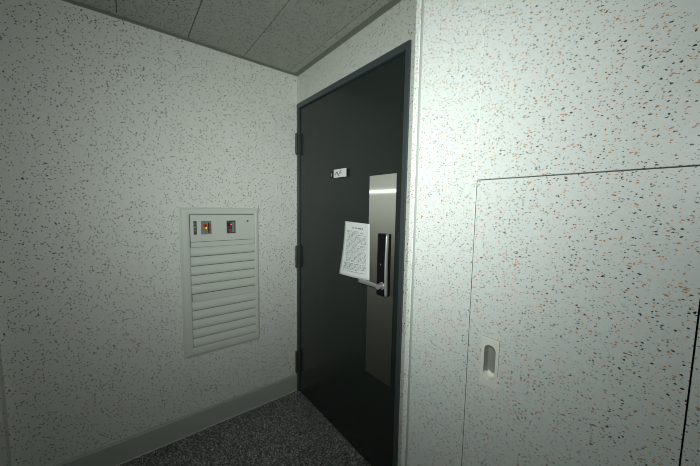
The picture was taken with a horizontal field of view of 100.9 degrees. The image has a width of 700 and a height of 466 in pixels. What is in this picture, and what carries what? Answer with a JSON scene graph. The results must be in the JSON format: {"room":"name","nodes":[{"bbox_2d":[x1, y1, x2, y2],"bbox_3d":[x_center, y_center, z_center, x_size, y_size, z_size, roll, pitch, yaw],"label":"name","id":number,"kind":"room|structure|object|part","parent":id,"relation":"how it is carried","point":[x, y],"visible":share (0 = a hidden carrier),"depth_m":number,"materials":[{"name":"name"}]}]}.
{"room":"apartment hallway","nodes":[
{"label":"apartment hallway","id":0,"kind":"room"},
{"bbox_2d":[0,0,296,465],"bbox_3d":[-1.637,0.101,1.209,3.320,2.320,0.120,-3,6,-38],"label":"wall","id":1,"kind":"structure","parent":0,"point":[110,126],"depth_m":1.48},
{"bbox_2d":[0,344,11,465],"bbox_3d":[-1.670,0.120,1.077,0.424,2.304,0.050,-3,6,-38],"label":"trim","id":2,"kind":"structure","parent":1,"relation":"attached to","point":[5,451],"depth_m":1.26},
{"bbox_2d":[53,373,296,465],"bbox_3d":[-0.967,1.163,1.760,1.436,0.129,0.011,-3,6,-38],"label":"baseboard","id":3,"kind":"structure","parent":1,"relation":"attached to","point":[118,452],"depth_m":1.72,"materials":[{"name":"grey stone"}]},
{"bbox_2d":[62,0,296,75],"bbox_3d":[-1.627,-1.027,1.021,3.200,0.012,0.009,-3,6,-38],"label":"trim","id":4,"kind":"structure","parent":1,"relation":"attached to","point":[68,1],"depth_m":1.54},
{"bbox_2d":[179,207,259,359],"bbox_3d":[-0.791,0.292,1.806,0.456,0.900,0.017,-3,6,-38],"label":"panel","id":5,"kind":"object","parent":1,"relation":"attached to","point":[219,246],"visible":1,"depth_m":1.78,"materials":[{"name":"white plastic"}]},
{"bbox_3d":[-0.777,-0.033,1.782,0.372,0.156,0.004,-3,6,-38],"label":"plate","id":6,"kind":"part","parent":5,"relation":"part of","materials":[{"name":"white plastic"}]},
{"bbox_2d":[73,0,390,72],"bbox_3d":[-0.582,-0.935,-0.312,3.400,0.074,3.600,-3,6,-38],"label":"ceiling","id":7,"kind":"structure","parent":0,"point":[287,35],"depth_m":1.43,"materials":[{"name":"tile"}]},
{"bbox_2d":[118,391,370,465],"bbox_3d":[-0.619,1.438,-0.087,3.420,0.080,3.620,-3,6,-38],"label":"floor","id":8,"kind":"structure","parent":0,"point":[287,430],"depth_m":1.70,"materials":[{"name":"carpet"}]},
{"bbox_2d":[297,0,416,465],"bbox_3d":[0.091,0.095,1.597,0.120,2.320,1.400,-3,6,-38],"label":"wall","id":9,"kind":"structure","parent":0,"point":[396,26],"depth_m":1.37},
{"bbox_2d":[295,0,401,75],"bbox_3d":[0.028,-1.040,1.488,0.019,0.015,1.294,-3,6,-38],"label":"trim","id":10,"kind":"structure","parent":9,"relation":"attached to","point":[392,3],"depth_m":1.50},
{"bbox_2d":[295,40,411,465],"bbox_3d":[-0.039,0.190,1.732,0.126,2.102,1.012,-3,6,-38],"label":"door","id":11,"kind":"structure","parent":9,"relation":"in","point":[348,352],"depth_m":1.59,"materials":[{"name":"black paint"}]},
{"bbox_2d":[330,168,347,177],"bbox_3d":[-0.065,-0.342,1.661,0.018,0.047,0.162,-3,6,-38],"label":"door sign","id":12,"kind":"object","parent":11,"relation":"attached to","point":[343,172],"visible":1,"depth_m":1.64,"materials":[{"name":"white plastic"}]},
{"bbox_2d":[339,221,369,279],"bbox_3d":[0.025,0.091,1.552,0.037,0.299,0.232,-3,6,-38],"label":"paper notice","id":13,"kind":"object","parent":11,"relation":"attached to","point":[355,260],"visible":1,"depth_m":1.55,"materials":[{"name":"white paper"}]},
{"bbox_2d":[358,233,390,296],"bbox_3d":[0.120,0.149,1.415,0.066,0.300,0.169,-3,6,-38],"label":"door lock","id":14,"kind":"object","parent":11,"relation":"attached to","point":[382,287],"visible":1,"depth_m":1.37,"materials":[{"name":"black plastic"}]},
{"bbox_3d":[0.092,0.247,1.417,0.013,0.022,0.146,-3,6,-38],"label":"lever arm","id":15,"kind":"part","parent":14,"relation":"part of","materials":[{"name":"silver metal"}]},
{"bbox_3d":[0.140,0.252,1.367,0.030,0.037,0.037,-3,6,-38],"label":"lever handle","id":16,"kind":"part","parent":14,"relation":"part of","materials":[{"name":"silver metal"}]},
{"bbox_3d":[0.147,0.153,1.377,0.004,0.292,0.051,-3,6,-38],"label":"touch panel","id":17,"kind":"part","parent":14,"relation":"part of","materials":[{"name":"black plastic"}]},
{"bbox_3d":[0.149,0.233,1.439,0.003,1.034,0.184,-3,6,-38],"label":"lock plate","id":18,"kind":"part","parent":11,"relation":"part of","materials":[{"name":"silver metal"}]},
{"bbox_2d":[408,0,699,465],"bbox_3d":[0.942,0.235,0.171,0.304,2.320,2.095,-3,6,-38],"label":"wall","id":19,"kind":"structure","parent":0,"point":[454,30],"depth_m":0.78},
{"bbox_2d":[401,0,424,465],"bbox_3d":[0.198,0.166,0.901,0.033,2.304,0.028,-3,6,-38],"label":"trim","id":20,"kind":"structure","parent":19,"relation":"attached to","point":[420,9],"depth_m":0.88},
{"bbox_2d":[461,0,699,465],"bbox_3d":[0.431,0.198,0.602,0.033,2.302,0.372,-3,6,-38],"label":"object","id":21,"kind":"structure","parent":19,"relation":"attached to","point":[584,316],"depth_m":0.55,"materials":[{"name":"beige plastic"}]},
{"bbox_3d":[0.347,0.316,0.710,0.023,0.123,0.042,-3,6,-38],"label":"flush pull","id":22,"kind":"part","parent":21,"relation":"part of","materials":[{"name":"beige plastic"}]},
{"bbox_3d":[0.423,0.605,0.638,0.022,1.444,0.365,-3,6,-38],"label":"door","id":23,"kind":"part","parent":21,"relation":"part of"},
{"bbox_3d":[0.441,-0.533,0.538,0.022,0.835,0.367,-3,6,-38],"label":"door","id":24,"kind":"part","parent":21,"relation":"part of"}
]}

